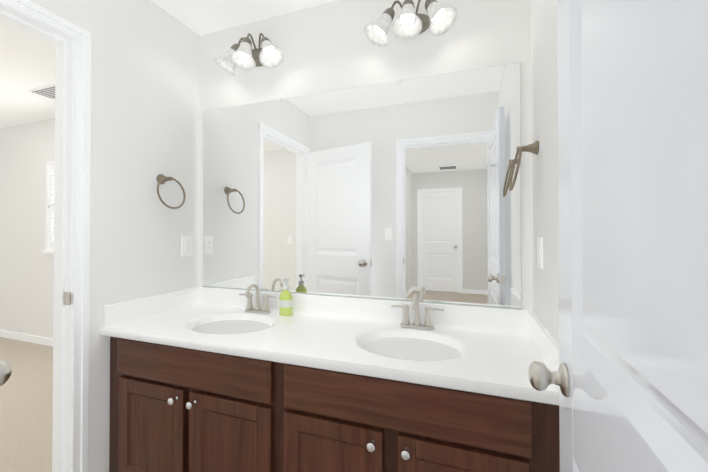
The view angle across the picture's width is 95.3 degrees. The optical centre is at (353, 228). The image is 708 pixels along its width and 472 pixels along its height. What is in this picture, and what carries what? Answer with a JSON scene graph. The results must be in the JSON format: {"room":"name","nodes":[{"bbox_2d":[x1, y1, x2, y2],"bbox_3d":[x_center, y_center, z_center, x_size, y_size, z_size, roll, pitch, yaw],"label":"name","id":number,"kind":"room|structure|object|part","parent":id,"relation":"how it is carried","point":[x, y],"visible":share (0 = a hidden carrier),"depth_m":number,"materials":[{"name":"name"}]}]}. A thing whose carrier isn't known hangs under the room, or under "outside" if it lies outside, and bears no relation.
{"room":"bathroom","nodes":[
{"label":"bathroom","id":0,"kind":"room"},
{"bbox_2d":[0,359,11,385],"bbox_3d":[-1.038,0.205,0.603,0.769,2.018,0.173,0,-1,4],"label":"door knob","id":1,"kind":"object","parent":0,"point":[5,370],"depth_m":0.65,"materials":[{"name":"silver metal"}]},
{"bbox_2d":[0,337,52,471],"bbox_3d":[-3.152,1.263,1.708,3.845,0.066,3.230,0,-1,19],"label":"floor","id":2,"kind":"structure","parent":0,"point":[26,409],"depth_m":2.22,"materials":[{"name":"beige carpet"}]},
{"bbox_2d":[0,118,54,337],"bbox_3d":[-3.464,0.033,3.599,2.245,2.440,0.115,0,-1,19],"label":"wall","id":3,"kind":"structure","parent":0,"point":[24,259],"depth_m":3.62,"materials":[{"name":"white paint"}]},
{"bbox_2d":[0,330,52,345],"bbox_3d":[-2.650,1.209,3.237,3.785,0.082,0.012,0,-1,19],"label":"baseboard","id":4,"kind":"structure","parent":3,"relation":"attached to","point":[27,338],"depth_m":3.55,"materials":[{"name":"white paint"}]},
{"bbox_2d":[49,254,53,338],"bbox_3d":[-2.829,0.731,3.371,0.900,1.040,0.115,0,-1,19],"label":"wall","id":5,"kind":"structure","parent":3,"relation":"attached to","point":[51,283],"depth_m":3.45,"materials":[{"name":"white paint"}]},
{"bbox_2d":[42,161,54,253],"bbox_3d":[-2.845,-0.229,3.335,1.000,0.980,0.100,0,-1,19],"label":"window","id":6,"kind":"structure","parent":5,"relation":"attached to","point":[50,189],"depth_m":3.45,"materials":[{"name":"white paint"}]},
{"bbox_2d":[30,0,198,471],"bbox_3d":[-1.151,0.015,1.624,0.115,2.440,2.089,0,-1,19],"label":"wall","id":7,"kind":"structure","parent":0,"point":[144,94],"depth_m":1.61,"materials":[{"name":"white paint"}]},
{"bbox_2d":[0,0,90,471],"bbox_3d":[-1.357,0.184,1.010,0.131,2.092,0.884,0,-1,19],"label":"door frame","id":8,"kind":"structure","parent":7,"relation":"attached to","point":[63,260],"depth_m":1.36,"materials":[{"name":"white paint"}]},
{"bbox_2d":[64,292,72,305],"bbox_3d":[-1.202,0.293,1.358,0.047,0.056,0.005,0,-1,19],"label":"strike plate","id":9,"kind":"object","parent":7,"relation":"attached to","point":[68,298],"visible":1,"depth_m":1.34,"materials":[{"name":"silver metal"}]},
{"bbox_2d":[156,174,185,208],"bbox_3d":[-1.002,-0.201,1.735,0.096,0.190,0.174,0,-1,19],"label":"towel ring","id":10,"kind":"object","parent":7,"relation":"attached to","point":[161,179],"visible":1,"depth_m":1.73,"materials":[{"name":"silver metal"}]},
{"bbox_2d":[182,236,191,255],"bbox_3d":[-0.987,0.103,1.909,0.008,0.115,0.070,0,-1,19],"label":"outlet","id":11,"kind":"object","parent":7,"relation":"attached to","point":[187,246],"visible":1,"depth_m":1.91,"materials":[{"name":"white plastic"}]},
{"bbox_2d":[0,0,336,127],"bbox_3d":[-2.703,-1.270,-0.069,6.280,0.100,6.730,0,-1,19],"label":"ceiling","id":12,"kind":"structure","parent":0,"point":[27,61],"depth_m":2.11,"materials":[{"name":"white paint"}]},
{"bbox_2d":[28,84,54,98],"bbox_3d":[-2.567,-1.187,2.791,0.450,0.015,0.180,0,-1,19],"label":"ceiling vent","id":13,"kind":"object","parent":12,"relation":"in","point":[47,91],"visible":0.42,"depth_m":2.77,"materials":[{"name":"white metal"}]},
{"bbox_2d":[198,0,531,309],"bbox_3d":[-0.078,0.017,1.748,2.060,2.440,0.115,0,-1,19],"label":"wall","id":14,"kind":"structure","parent":0,"point":[328,47],"depth_m":1.66,"materials":[{"name":"white paint"}]},
{"bbox_2d":[214,33,283,75],"bbox_3d":[-0.568,-0.961,1.747,0.418,0.200,0.227,0,-1,19],"label":"sconce","id":15,"kind":"object","parent":14,"relation":"attached to","point":[246,57],"visible":1,"depth_m":1.73,"materials":[{"name":"white glass"}]},
{"bbox_2d":[203,62,520,308],"bbox_3d":[-0.098,-0.190,1.691,1.744,1.080,0.008,0,-1,19],"label":"mirror","id":16,"kind":"object","parent":14,"relation":"attached to","point":[397,190],"visible":1,"depth_m":1.62,"materials":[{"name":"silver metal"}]},
{"bbox_2d":[364,0,456,46],"bbox_3d":[0.248,-0.964,1.462,0.418,0.200,0.227,0,-1,19],"label":"sconce","id":17,"kind":"object","parent":14,"relation":"attached to","point":[409,22],"visible":1,"depth_m":1.45,"materials":[{"name":"white glass"}]},
{"bbox_2d":[531,0,558,342],"bbox_3d":[0.557,0.006,0.616,0.115,2.440,1.605,0,-1,19],"label":"wall","id":18,"kind":"structure","parent":0,"point":[544,133],"depth_m":1.15,"materials":[{"name":"white paint"}]},
{"bbox_2d":[509,141,538,190],"bbox_3d":[0.676,-0.250,1.289,0.102,0.193,0.178,0,-1,19],"label":"towel ring","id":19,"kind":"object","parent":18,"relation":"attached to","point":[533,148],"visible":1,"depth_m":1.27,"materials":[{"name":"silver metal"}]},
{"bbox_2d":[537,237,542,268],"bbox_3d":[0.705,0.090,1.225,0.008,0.115,0.070,0,-1,19],"label":"outlet","id":20,"kind":"object","parent":18,"relation":"attached to","point":[539,252],"visible":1,"depth_m":1.21,"materials":[{"name":"white plastic"}]},
{"bbox_2d":[528,0,707,471],"bbox_3d":[0.319,0.203,0.390,0.116,2.018,0.769,0,-1,21],"label":"door","id":21,"kind":"structure","parent":18,"relation":"in","point":[629,377],"depth_m":0.39,"materials":[{"name":"white paint"}]},
{"bbox_3d":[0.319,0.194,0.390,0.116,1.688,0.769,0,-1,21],"label":"knob","id":22,"kind":"part","parent":21,"relation":"part of","materials":[{"name":"silver metal"}]},
{"bbox_3d":[-0.378,1.260,0.960,1.885,0.060,1.550,0,-1,19],"label":"floor","id":23,"kind":"structure","parent":0,"visible":0},
{"bbox_2d":[101,284,559,471],"bbox_3d":[-0.194,0.761,1.409,1.824,0.944,0.585,0,-1,19],"label":"bathroom vanity","id":24,"kind":"object","parent":23,"relation":"on","point":[208,379],"visible":1,"depth_m":1.22,"materials":[{"name":"brown wood"}]},
{"bbox_2d":[239,284,276,313],"bbox_3d":[-0.535,0.371,1.719,0.237,0.159,0.122,0,-1,19],"label":"faucet","id":25,"kind":"object","parent":24,"relation":"on","point":[249,309],"depth_m":1.74,"materials":[{"name":"silver metal"}]},
{"bbox_2d":[279,278,292,315],"bbox_3d":[-0.357,0.355,1.681,0.076,0.190,0.057,0,-1,19],"label":"soap bottle","id":26,"kind":"object","parent":24,"relation":"on","point":[285,303],"visible":1,"depth_m":1.67,"materials":[{"name":"green plastic"}]},
{"bbox_2d":[391,294,443,329],"bbox_3d":[0.275,0.369,1.436,0.237,0.159,0.122,0,-1,19],"label":"faucet","id":27,"kind":"object","parent":24,"relation":"on","point":[405,324],"depth_m":1.46,"materials":[{"name":"silver metal"}]}
]}

